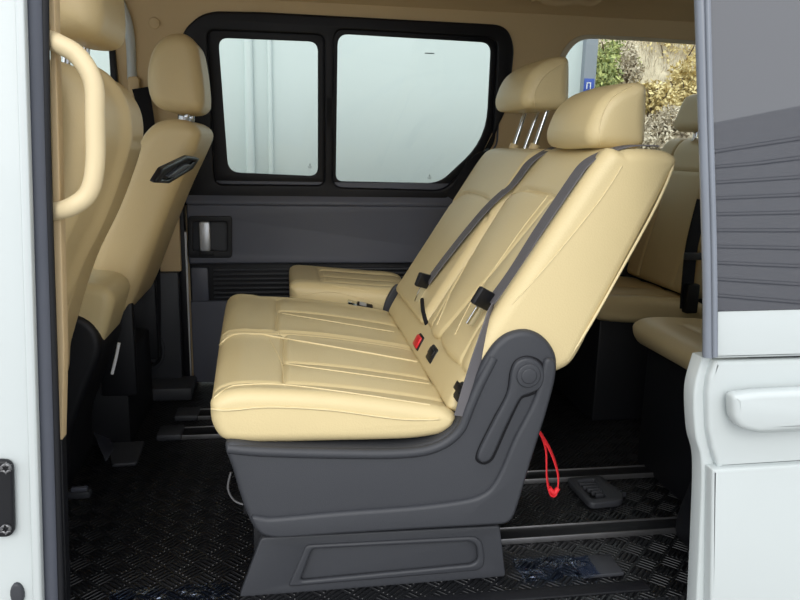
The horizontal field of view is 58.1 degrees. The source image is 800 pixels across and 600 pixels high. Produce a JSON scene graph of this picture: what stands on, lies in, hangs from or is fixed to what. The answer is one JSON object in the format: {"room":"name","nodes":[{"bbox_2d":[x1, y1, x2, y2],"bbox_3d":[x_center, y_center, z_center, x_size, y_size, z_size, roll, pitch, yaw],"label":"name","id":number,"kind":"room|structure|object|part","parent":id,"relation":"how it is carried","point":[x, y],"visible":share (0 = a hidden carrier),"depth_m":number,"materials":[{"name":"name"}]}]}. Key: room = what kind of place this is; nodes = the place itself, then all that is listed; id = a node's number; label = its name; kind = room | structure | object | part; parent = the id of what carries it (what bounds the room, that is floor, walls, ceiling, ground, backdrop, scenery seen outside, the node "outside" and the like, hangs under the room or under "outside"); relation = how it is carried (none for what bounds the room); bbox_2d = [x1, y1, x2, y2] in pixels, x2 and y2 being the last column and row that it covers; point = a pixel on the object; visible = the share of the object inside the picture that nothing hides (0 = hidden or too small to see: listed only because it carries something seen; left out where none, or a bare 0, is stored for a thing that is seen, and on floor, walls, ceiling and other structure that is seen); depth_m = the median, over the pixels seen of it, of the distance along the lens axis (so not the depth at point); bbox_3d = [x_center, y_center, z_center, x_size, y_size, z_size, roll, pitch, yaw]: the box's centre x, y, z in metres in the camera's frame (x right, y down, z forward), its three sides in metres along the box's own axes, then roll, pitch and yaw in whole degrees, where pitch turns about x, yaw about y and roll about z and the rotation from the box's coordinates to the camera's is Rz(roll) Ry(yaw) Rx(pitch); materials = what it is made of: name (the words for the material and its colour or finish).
{"room":"vehicle interior","nodes":[
{"label":"vehicle interior","id":0,"kind":"room"},
{"bbox_2d":[0,0,44,599],"bbox_3d":[-0.776,0.040,1.220,0.374,1.214,0.062,-1,12,-9],"label":"wall","id":1,"kind":"structure","parent":0,"point":[21,552],"depth_m":1.22,"materials":[{"name":"white paint"}]},
{"bbox_2d":[0,459,15,536],"bbox_3d":[-0.703,0.351,1.270,0.048,0.147,0.019,-1,12,-9],"label":"plate","id":2,"kind":"object","parent":1,"relation":"attached to","point":[7,480],"visible":1,"depth_m":1.27,"materials":[{"name":"black plastic"}]},
{"bbox_2d":[10,582,24,599],"bbox_3d":[-0.701,0.537,1.319,0.024,0.044,0.012,-1,12,-9],"label":"plug","id":3,"kind":"object","parent":1,"relation":"attached to","point":[17,592],"visible":1,"depth_m":1.31,"materials":[{"name":"grey plastic"}]},
{"bbox_2d":[27,0,64,599],"bbox_3d":[-0.621,0.044,1.257,0.109,1.249,0.036,-1,12,-9],"label":"seal","id":4,"kind":"object","parent":1,"relation":"attached to","point":[38,10],"visible":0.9,"depth_m":1.24,"materials":[{"name":"grey rubber"}]},
{"bbox_2d":[49,0,68,439],"bbox_3d":[-0.600,-0.164,1.262,0.058,0.859,0.030,-1,12,-9],"label":"trim","id":5,"kind":"structure","parent":1,"relation":"attached to","point":[56,72],"depth_m":1.26,"materials":[{"name":"beige plastic"}]},
{"bbox_2d":[60,435,70,599],"bbox_3d":[-0.691,0.464,1.395,0.108,0.426,0.030,-1,12,-9],"label":"trim","id":6,"kind":"structure","parent":1,"relation":"attached to","point":[67,587],"depth_m":1.39,"materials":[{"name":"black plastic"}]},
{"bbox_2d":[50,30,105,220],"bbox_3d":[-0.551,-0.290,1.218,0.106,0.315,0.040,1,12,0],"label":"handle","id":7,"kind":"object","parent":1,"relation":"attached to","point":[89,190],"visible":0.94,"depth_m":1.21,"materials":[{"name":"beige plastic"}]},
{"bbox_2d":[386,580,650,599],"bbox_3d":[-0.059,0.698,1.494,1.270,0.086,0.130,-1,12,-9],"label":"trim","id":8,"kind":"structure","parent":1,"relation":"attached to","point":[635,585],"depth_m":1.58,"materials":[{"name":"black plastic"}]},
{"bbox_2d":[68,382,688,599],"bbox_3d":[-0.046,0.508,2.276,4.000,0.030,1.585,-1,12,-9],"label":"floor","id":9,"kind":"structure","parent":0,"point":[167,525],"depth_m":1.84,"materials":[{"name":"black rubber"}]},
{"bbox_2d":[68,486,91,498],"bbox_3d":[-0.877,0.525,1.970,0.060,0.030,0.030,-1,12,-9],"label":"clip","id":10,"kind":"object","parent":9,"relation":"on","point":[76,492],"visible":0.93,"depth_m":1.96,"materials":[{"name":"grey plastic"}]},
{"bbox_2d":[49,0,142,368],"bbox_3d":[-1.010,-0.073,1.522,0.886,1.381,0.480,-1,12,-9],"label":"seat","id":11,"kind":"object","parent":9,"relation":"on","point":[99,25],"visible":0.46,"depth_m":1.46,"materials":[{"name":"beige leather"}]},
{"bbox_3d":[-0.666,-0.490,1.434,0.034,0.113,0.016,-1,12,-9],"label":"headrest post","id":12,"kind":"part","parent":11,"relation":"part of","materials":[{"name":"silver metal"}]},
{"bbox_2d":[66,270,129,486],"bbox_3d":[-0.982,0.242,2.033,0.442,0.630,0.274,-1,12,-9],"label":"seat","id":13,"kind":"object","parent":9,"relation":"on","point":[96,333],"visible":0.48,"depth_m":1.93,"materials":[{"name":"beige leather"}]},
{"bbox_3d":[-0.948,0.018,1.997,0.346,0.176,0.240,-1,12,-9],"label":"padded lid","id":14,"kind":"part","parent":13,"relation":"part of","materials":[{"name":"beige leather"}]},
{"bbox_2d":[93,432,144,466],"bbox_3d":[-0.892,0.449,2.275,0.163,0.050,0.269,-1,12,-9],"label":"bracket","id":15,"kind":"object","parent":9,"relation":"on","point":[122,454],"visible":0.94,"depth_m":2.23,"materials":[{"name":"grey plastic"}]},
{"bbox_2d":[92,33,212,445],"bbox_3d":[-0.995,-0.132,2.047,0.843,1.277,1.066,-1,12,-9],"label":"seat","id":16,"kind":"object","parent":9,"relation":"on","point":[172,154],"visible":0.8,"depth_m":2.18,"materials":[{"name":"beige leather"}]},
{"bbox_3d":[-1.097,0.197,2.429,0.480,0.470,0.435,-1,12,-9],"label":"seat","id":17,"kind":"part","parent":16,"relation":"part of","materials":[{"name":"black plastic"}]},
{"bbox_3d":[-0.802,-0.284,2.364,0.352,0.596,0.450,-1,12,-9],"label":"backrest","id":18,"kind":"part","parent":16,"relation":"part of","materials":[{"name":"beige leather"}]},
{"bbox_2d":[150,155,192,180],"bbox_3d":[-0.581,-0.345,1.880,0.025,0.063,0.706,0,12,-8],"label":"handle","id":19,"kind":"object","parent":16,"relation":"on","point":[179,167],"depth_m":1.79,"materials":[{"name":"black plastic"}]},
{"bbox_3d":[-0.575,-0.338,1.869,0.017,0.030,0.350,0,12,-7],"label":"release lever","id":20,"kind":"part","parent":16,"relation":"part of","materials":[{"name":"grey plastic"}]},
{"bbox_2d":[156,425,222,440],"bbox_3d":[-0.341,0.436,2.458,0.930,0.022,0.090,-1,12,-9],"label":"rail","id":21,"kind":"object","parent":9,"relation":"on","point":[167,432],"visible":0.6,"depth_m":2.38,"materials":[{"name":"black plastic"}]},
{"bbox_2d":[174,407,211,420],"bbox_3d":[-0.335,0.400,2.626,0.930,0.022,0.090,-1,12,-9],"label":"rail","id":22,"kind":"object","parent":9,"relation":"on","point":[183,413],"visible":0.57,"depth_m":2.54,"materials":[{"name":"black plastic"}]},
{"bbox_2d":[289,265,401,311],"bbox_3d":[0.097,-0.062,2.701,1.014,0.912,0.428,-1,12,-9],"label":"seat","id":23,"kind":"object","parent":9,"relation":"on","point":[338,285],"visible":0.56,"depth_m":2.48,"materials":[{"name":"beige leather"}]},
{"bbox_2d":[210,57,675,595],"bbox_3d":[0.007,-0.051,1.936,1.015,1.214,1.057,-1,12,-9],"label":"seat","id":24,"kind":"object","parent":9,"relation":"on","point":[365,446],"visible":1,"depth_m":1.54,"materials":[{"name":"beige leather"}]},
{"bbox_3d":[-0.102,0.339,2.036,0.620,0.400,0.900,-1,12,-9],"label":"seat frame","id":25,"kind":"part","parent":24,"relation":"part of","materials":[{"name":"black plastic"}]},
{"bbox_2d":[220,294,412,351],"bbox_3d":[-0.260,0.088,2.171,0.553,0.130,0.485,-1,12,-9],"label":"cushion","id":26,"kind":"object","parent":24,"relation":"on","point":[244,313],"depth_m":2.12,"materials":[{"name":"beige leather"}]},
{"bbox_2d":[210,334,454,440],"bbox_3d":[-0.176,0.192,1.710,0.532,0.123,0.475,-1,12,-9],"label":"cushion","id":27,"kind":"object","parent":24,"relation":"on","point":[268,387],"depth_m":1.54,"materials":[{"name":"beige leather"}]},
{"bbox_2d":[348,299,372,307],"bbox_3d":[-0.135,0.020,2.448,0.088,0.040,0.036,-1,12,-9],"label":"clasp","id":28,"kind":"object","parent":24,"relation":"on","point":[351,302],"visible":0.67,"depth_m":2.44,"materials":[{"name":"black plastic"}]},
{"bbox_3d":[-0.160,0.013,2.442,0.038,0.026,0.036,-1,12,-9],"label":"plate","id":29,"kind":"part","parent":28,"relation":"part of","materials":[{"name":"silver metal"}]},
{"bbox_3d":[0.060,-0.017,2.085,0.013,0.054,0.040,13,17,43],"label":"tongue blade","id":30,"kind":"part","parent":24,"relation":"part of","materials":[{"name":"silver metal"}]},
{"bbox_3d":[0.236,-0.210,2.185,0.428,0.495,0.485,-1,12,-9],"label":"backrest","id":31,"kind":"part","parent":24,"relation":"part of","materials":[{"name":"beige leather"}]},
{"bbox_3d":[0.165,0.034,1.577,0.045,0.054,0.018,-1,12,-9],"label":"tongue blade","id":32,"kind":"part","parent":24,"relation":"part of","materials":[{"name":"silver metal"}]},
{"bbox_3d":[0.233,0.231,1.521,0.137,0.230,0.022,-1,12,-9],"label":"recline lever","id":33,"kind":"part","parent":24,"relation":"part of","materials":[{"name":"grey plastic"}]},
{"bbox_3d":[0.367,-0.521,2.224,0.057,0.149,0.013,-1,12,-9],"label":"headrest post","id":34,"kind":"part","parent":24,"relation":"part of","materials":[{"name":"silver metal"}]},
{"bbox_3d":[0.387,-0.499,2.128,0.054,0.143,0.010,-1,12,-9],"label":"headrest post","id":35,"kind":"part","parent":24,"relation":"part of","materials":[{"name":"silver metal"}]},
{"bbox_3d":[0.396,-0.481,2.040,0.057,0.149,0.013,-1,12,-9],"label":"headrest post","id":36,"kind":"part","parent":24,"relation":"part of","materials":[{"name":"silver metal"}]},
{"bbox_3d":[0.321,-0.114,1.722,0.437,0.495,0.475,-1,12,-9],"label":"backrest","id":37,"kind":"part","parent":24,"relation":"part of","materials":[{"name":"beige leather"}]},
{"bbox_2d":[500,516,676,544],"bbox_3d":[0.602,0.588,1.860,0.850,0.016,0.058,-1,12,-9],"label":"rail","id":38,"kind":"object","parent":9,"relation":"on","point":[660,525],"visible":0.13,"depth_m":1.83,"materials":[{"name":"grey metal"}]},
{"bbox_2d":[524,465,653,483],"bbox_3d":[0.579,0.522,2.163,0.700,0.016,0.058,-1,12,-9],"label":"rail","id":39,"kind":"object","parent":9,"relation":"on","point":[630,471],"visible":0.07,"depth_m":2.16,"materials":[{"name":"grey metal"}]},
{"bbox_2d":[568,476,625,508],"bbox_3d":[0.567,0.545,2.050,0.137,0.020,0.162,-1,12,-9],"label":"floor vent","id":40,"kind":"object","parent":9,"relation":"in","point":[607,495],"visible":1,"depth_m":2.03,"materials":[{"name":"grey plastic"}]},
{"bbox_2d":[570,554,623,578],"bbox_3d":[0.462,0.624,1.691,0.100,0.010,0.080,-1,12,-9],"label":"plate","id":41,"kind":"object","parent":9,"relation":"on","point":[601,565],"visible":1,"depth_m":1.68,"materials":[{"name":"grey plastic"}]},
{"bbox_2d":[553,94,701,420],"bbox_3d":[0.920,-0.171,2.668,0.574,1.175,0.600,-1,12,-9],"label":"seat","id":42,"kind":"object","parent":9,"relation":"on","point":[605,378],"visible":0.56,"depth_m":2.60,"materials":[{"name":"beige leather"}]},
{"bbox_3d":[0.871,0.207,2.794,0.420,0.380,0.420,-1,12,-9],"label":"seat","id":43,"kind":"part","parent":42,"relation":"part of","materials":[{"name":"black plastic"}]},
{"bbox_2d":[596,276,701,322],"bbox_3d":[0.841,-0.014,2.741,0.435,0.101,0.500,-1,12,-9],"label":"cushion","id":44,"kind":"object","parent":42,"relation":"on","point":[630,300],"depth_m":2.51,"materials":[{"name":"beige leather"}]},
{"bbox_3d":[1.088,-0.326,2.712,0.226,0.558,0.500,-1,12,-9],"label":"backrest","id":45,"kind":"part","parent":42,"relation":"part of","materials":[{"name":"beige leather"}]},
{"bbox_3d":[1.111,-0.624,2.713,0.024,0.072,0.014,-1,12,-9],"label":"headrest post","id":46,"kind":"part","parent":42,"relation":"part of","materials":[{"name":"silver metal"}]},
{"bbox_2d":[633,317,701,501],"bbox_3d":[1.027,-0.026,2.001,0.574,1.175,0.460,-1,12,-9],"label":"seat","id":47,"kind":"object","parent":9,"relation":"on","point":[664,450],"visible":0.16,"depth_m":2.08,"materials":[{"name":"beige leather"}]},
{"bbox_3d":[0.985,0.363,2.079,0.420,0.380,0.380,-1,12,-9],"label":"seat","id":48,"kind":"part","parent":47,"relation":"part of","materials":[{"name":"black plastic"}]},
{"bbox_2d":[633,317,701,369],"bbox_3d":[0.955,0.142,2.026,0.435,0.101,0.460,-1,12,-9],"label":"cushion","id":49,"kind":"object","parent":47,"relation":"on","point":[671,342],"depth_m":2.06,"materials":[{"name":"beige leather"}]},
{"bbox_2d":[676,480,691,547],"bbox_3d":[1.041,0.481,1.746,0.678,0.354,0.210,-1,12,-9],"label":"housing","id":50,"kind":"object","parent":9,"relation":"on","point":[683,518],"visible":0.06,"depth_m":1.77,"materials":[{"name":"black plastic"}]},
{"bbox_2d":[116,0,694,149],"bbox_3d":[-0.084,-0.759,2.739,4.199,0.675,0.141,-1,12,-9],"label":"wall","id":51,"kind":"structure","parent":0,"point":[535,37],"depth_m":2.66,"materials":[{"name":"beige plastic"}]},
{"bbox_2d":[109,50,118,82],"bbox_3d":[-1.013,-0.765,2.557,0.022,0.560,0.030,-1,12,-9],"label":"trim","id":52,"kind":"structure","parent":51,"relation":"attached to","point":[112,54],"depth_m":2.53,"materials":[{"name":"black plastic"}]},
{"bbox_2d":[124,1,136,79],"bbox_3d":[-0.955,-0.916,2.503,0.058,0.291,0.094,7,14,26],"label":"weatherstrip","id":53,"kind":"object","parent":51,"relation":"attached to","point":[129,35],"visible":0.66,"depth_m":2.51,"materials":[{"name":"rubber"}]},
{"bbox_2d":[128,76,160,343],"bbox_3d":[-0.933,-0.294,2.662,0.087,1.021,0.049,-1,12,-9],"label":"belt","id":54,"kind":"object","parent":51,"relation":"hanging from","point":[142,96],"visible":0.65,"depth_m":2.57,"materials":[{"name":"black fabric"}]},
{"bbox_2d":[148,17,159,28],"bbox_3d":[-0.857,-0.965,2.510,0.038,0.038,0.012,-1,12,-9],"label":"cap","id":55,"kind":"object","parent":51,"relation":"attached to","point":[154,23],"visible":1,"depth_m":2.51,"materials":[{"name":"beige plastic"}]},
{"bbox_2d":[178,11,513,381],"bbox_3d":[-0.174,-0.353,2.813,1.326,1.404,0.146,-1,12,-9],"label":"sliding door","id":56,"kind":"structure","parent":51,"relation":"in","point":[246,231],"depth_m":2.80,"materials":[{"name":"grey metal"}]},
{"bbox_2d":[184,232,191,375],"bbox_3d":[-0.830,0.022,2.814,0.016,0.576,0.012,-1,12,-9],"label":"strip","id":57,"kind":"object","parent":56,"relation":"attached to","point":[185,233],"visible":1,"depth_m":2.80,"materials":[{"name":"metal"}]},
{"bbox_3d":[-0.748,-0.244,2.763,0.040,0.113,0.022,-1,12,-9],"label":"door handle","id":58,"kind":"part","parent":56,"relation":"part of","materials":[{"name":"silver metal"}]},
{"bbox_3d":[-0.183,0.158,2.978,1.305,0.335,0.030,-1,12,-9],"label":"panel","id":59,"kind":"part","parent":56,"relation":"part of","materials":[{"name":"grey plastic"}]},
{"bbox_3d":[-0.492,-0.707,2.696,0.424,0.561,0.106,-1,12,-9],"label":"sash frame","id":60,"kind":"part","parent":56,"relation":"part of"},
{"bbox_2d":[190,263,411,300],"bbox_3d":[-0.178,-0.077,2.928,1.305,0.155,0.040,-1,12,-9],"label":"grille","id":61,"kind":"object","parent":56,"relation":"attached to","point":[209,281],"depth_m":2.85,"materials":[{"name":"black plastic"}]},
{"bbox_2d":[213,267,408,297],"bbox_3d":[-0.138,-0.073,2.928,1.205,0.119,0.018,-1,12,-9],"label":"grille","id":62,"kind":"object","parent":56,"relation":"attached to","point":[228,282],"depth_m":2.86,"materials":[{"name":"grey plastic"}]},
{"bbox_3d":[-0.172,-0.262,2.875,1.305,0.230,0.035,-1,12,-9],"label":"panel","id":63,"kind":"part","parent":56,"relation":"part of","materials":[{"name":"grey plastic"}]},
{"bbox_3d":[0.057,-0.718,2.780,0.638,0.595,0.112,-1,12,-9],"label":"sash frame","id":64,"kind":"part","parent":56,"relation":"part of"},
{"bbox_2d":[560,35,694,57],"bbox_3d":[1.302,-0.734,2.972,1.431,0.616,0.139,-1,12,-9],"label":"window frame","id":65,"kind":"structure","parent":51,"relation":"in","point":[574,41],"depth_m":2.77,"materials":[{"name":"grey plastic"}]},
{"bbox_2d":[185,205,701,382],"bbox_3d":[-0.160,-0.046,2.955,4.100,0.825,0.065,-1,12,-9],"label":"wall","id":66,"kind":"structure","parent":0,"point":[189,283],"depth_m":2.90,"materials":[{"name":"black plastic"}]},
{"bbox_2d":[151,337,164,368],"bbox_3d":[-0.955,0.194,2.781,0.090,0.150,0.022,-1,12,-9],"label":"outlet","id":67,"kind":"object","parent":66,"relation":"attached to","point":[155,363],"visible":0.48,"depth_m":2.79,"materials":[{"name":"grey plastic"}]},
{"bbox_2d":[151,271,183,378],"bbox_3d":[-0.979,0.119,2.806,0.250,0.470,0.070,-1,12,-9],"label":"trim","id":68,"kind":"structure","parent":66,"relation":"attached to","point":[171,366],"depth_m":2.78,"materials":[{"name":"grey plastic"}]},
{"bbox_2d":[160,217,181,271],"bbox_3d":[-0.967,-0.276,2.730,0.260,0.335,0.055,-1,12,-9],"label":"trim","id":69,"kind":"structure","parent":66,"relation":"attached to","point":[171,261],"depth_m":2.74,"materials":[{"name":"beige plastic"}]},
{"bbox_2d":[152,376,196,400],"bbox_3d":[-0.897,0.341,2.780,0.200,0.050,0.160,-1,12,-9],"label":"trim","id":70,"kind":"structure","parent":66,"relation":"attached to","point":[164,389],"depth_m":2.72,"materials":[{"name":"grey plastic"}]},
{"bbox_2d":[179,205,191,375],"bbox_3d":[-0.844,-0.059,2.815,0.025,0.820,0.060,-1,12,-9],"label":"trim","id":71,"kind":"structure","parent":66,"relation":"attached to","point":[183,285],"depth_m":2.80,"materials":[{"name":"black plastic"}]},
{"bbox_2d":[278,0,694,21],"bbox_3d":[-0.005,-0.942,1.902,4.100,0.115,1.530,-1,12,-9],"label":"ceiling","id":72,"kind":"structure","parent":0,"point":[666,10],"depth_m":2.66,"materials":[{"name":"beige fabric"}]},
{"bbox_2d":[531,0,604,6],"bbox_3d":[0.595,-1.059,2.539,0.260,0.060,0.054,-1,12,-9],"label":"handle","id":73,"kind":"object","parent":72,"relation":"attached to","point":[551,3],"visible":1,"depth_m":2.52,"materials":[{"name":"beige plastic"}]},
{"bbox_3d":[0.099,-0.064,1.333,4.110,1.550,0.030,-1,12,-9],"label":"wall","id":74,"kind":"structure","parent":0,"visible":0},
{"bbox_2d":[684,0,799,599],"bbox_3d":[1.112,0.161,1.458,1.255,1.723,0.136,-1,12,-9],"label":"sliding door","id":75,"kind":"structure","parent":74,"relation":"in","point":[742,390],"depth_m":1.32,"materials":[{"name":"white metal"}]},
{"bbox_3d":[1.154,0.210,1.465,1.172,0.218,0.030,-1,12,-9],"label":"pocket panel","id":76,"kind":"part","parent":75,"relation":"part of","materials":[{"name":"white paint"}]},
{"bbox_3d":[1.157,0.656,1.552,1.150,0.716,0.030,-1,12,-9],"label":"panel","id":77,"kind":"part","parent":75,"relation":"part of","materials":[{"name":"white paint"}]},
{"bbox_3d":[1.153,0.044,1.421,1.184,0.111,0.030,-1,12,-9],"label":"belt panel","id":78,"kind":"part","parent":75,"relation":"part of","materials":[{"name":"white paint"}]},
{"bbox_3d":[0.781,0.202,1.362,0.353,0.084,0.035,-1,12,-9],"label":"door handle","id":79,"kind":"part","parent":75,"relation":"part of","materials":[{"name":"white paint"}]},
{"bbox_3d":[1.163,0.364,1.523,1.040,0.720,0.050,-1,12,-9],"label":"casing","id":80,"kind":"part","parent":75,"relation":"part of","materials":[{"name":"black plastic"}]},
{"bbox_3d":[0.817,0.217,1.395,0.350,0.071,0.020,-1,12,-9],"label":"handle","id":81,"kind":"part","parent":75,"relation":"part of","materials":[{"name":"white paint"}]},
{"label":"outside","id":82,"kind":"structure","parent":0,"visible":0},
{"bbox_3d":[1.298,1.953,-1.678,30.000,0.080,21.000,-1,12,-9],"label":"ground","id":83,"kind":"structure","parent":82,"visible":0},
{"bbox_2d":[61,35,582,182],"bbox_3d":[-2.281,-1.216,3.484,6.600,3.800,0.200,-1,12,-9],"label":"wall","id":84,"kind":"structure","parent":83,"relation":"on","point":[405,113],"depth_m":3.76,"materials":[{"name":"white paint"}]},
{"bbox_2d":[243,39,254,172],"bbox_3d":[-0.761,-1.111,3.624,0.044,3.600,0.044,-1,12,-9],"label":"pipe","id":85,"kind":"object","parent":84,"relation":"attached to","point":[247,43],"visible":0.25,"depth_m":3.63,"materials":[{"name":"white metal"}]},
{"bbox_2d":[267,40,273,173],"bbox_3d":[-0.659,-1.112,3.641,0.024,3.600,0.024,-1,12,-9],"label":"pipe","id":86,"kind":"object","parent":84,"relation":"attached to","point":[269,42],"visible":0.25,"depth_m":3.66,"materials":[{"name":"white metal"}]},
{"bbox_2d":[580,39,598,91],"bbox_3d":[1.003,-1.300,3.968,0.071,3.900,0.240,-1,12,-9],"label":"column","id":87,"kind":"structure","parent":83,"relation":"on","point":[590,46],"depth_m":3.85,"materials":[{"name":"grey paint"}]},
{"bbox_2d":[583,78,593,90],"bbox_3d":[1.016,-1.154,3.870,0.056,0.070,0.013,-1,12,-9],"label":"wall sign","id":88,"kind":"object","parent":87,"relation":"attached to","point":[588,83],"visible":0.82,"depth_m":3.87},
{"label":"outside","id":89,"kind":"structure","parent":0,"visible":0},
{"bbox_2d":[597,39,694,119],"bbox_3d":[7.830,-6.110,14.177,20.000,9.882,13.000,-1,12,-9],"label":"hillside","id":90,"kind":"structure","parent":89,"point":[658,67],"depth_m":11.70,"materials":[{"name":"beige plant"}]},
{"bbox_2d":[595,47,624,87],"bbox_3d":[2.583,-2.318,9.509,0.581,1.925,0.637,10,15,36],"label":"shrub","id":91,"kind":"object","parent":90,"relation":"on","point":[606,73],"visible":0.44,"depth_m":9.23,"materials":[{"name":"green plant"}]},
{"bbox_2d":[597,39,641,66],"bbox_3d":[3.270,-3.665,11.214,0.819,1.028,0.985,-1,12,-9],"label":"shrub","id":92,"kind":"object","parent":90,"relation":"on","point":[606,45],"visible":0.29,"depth_m":11.01,"materials":[{"name":"green plant"}]},
{"bbox_2d":[615,43,644,83],"bbox_3d":[3.179,-2.935,10.305,0.649,1.402,0.581,-1,12,-9],"label":"shrub","id":93,"kind":"object","parent":90,"relation":"on","point":[627,62],"visible":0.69,"depth_m":10.10,"materials":[{"name":"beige plant"}]},
{"bbox_2d":[638,115,676,150],"bbox_3d":[2.977,-1.290,8.706,0.600,1.873,0.588,-1,12,-9],"label":"shrub","id":94,"kind":"object","parent":90,"relation":"on","point":[657,132],"visible":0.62,"depth_m":8.52,"materials":[{"name":"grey plant"}]},
{"bbox_2d":[637,79,680,125],"bbox_3d":[3.427,-2.344,9.930,0.749,1.381,0.784,-7,15,-34],"label":"shrub","id":95,"kind":"object","parent":90,"relation":"on","point":[655,100],"visible":0.51,"depth_m":9.74,"materials":[{"name":"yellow plant"}]},
{"bbox_2d":[637,41,694,64],"bbox_3d":[4.622,-4.063,12.280,1.524,1.729,1.421,-1,12,-9],"label":"shrub","id":96,"kind":"object","parent":90,"relation":"on","point":[666,44],"visible":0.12,"depth_m":11.89,"materials":[{"name":"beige plant"}]},
{"bbox_2d":[646,102,697,139],"bbox_3d":[3.376,-1.669,9.280,0.825,1.736,0.934,-1,12,-9],"label":"shrub","id":97,"kind":"object","parent":90,"relation":"on","point":[666,111],"visible":0.18,"depth_m":9.01,"materials":[{"name":"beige plant"}]},
{"bbox_2d":[662,50,696,107],"bbox_3d":[4.390,-3.131,10.798,0.860,1.185,0.858,6,13,23],"label":"shrub","id":98,"kind":"object","parent":90,"relation":"on","point":[684,78],"visible":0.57,"depth_m":10.65,"materials":[{"name":"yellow plant"}]}
]}

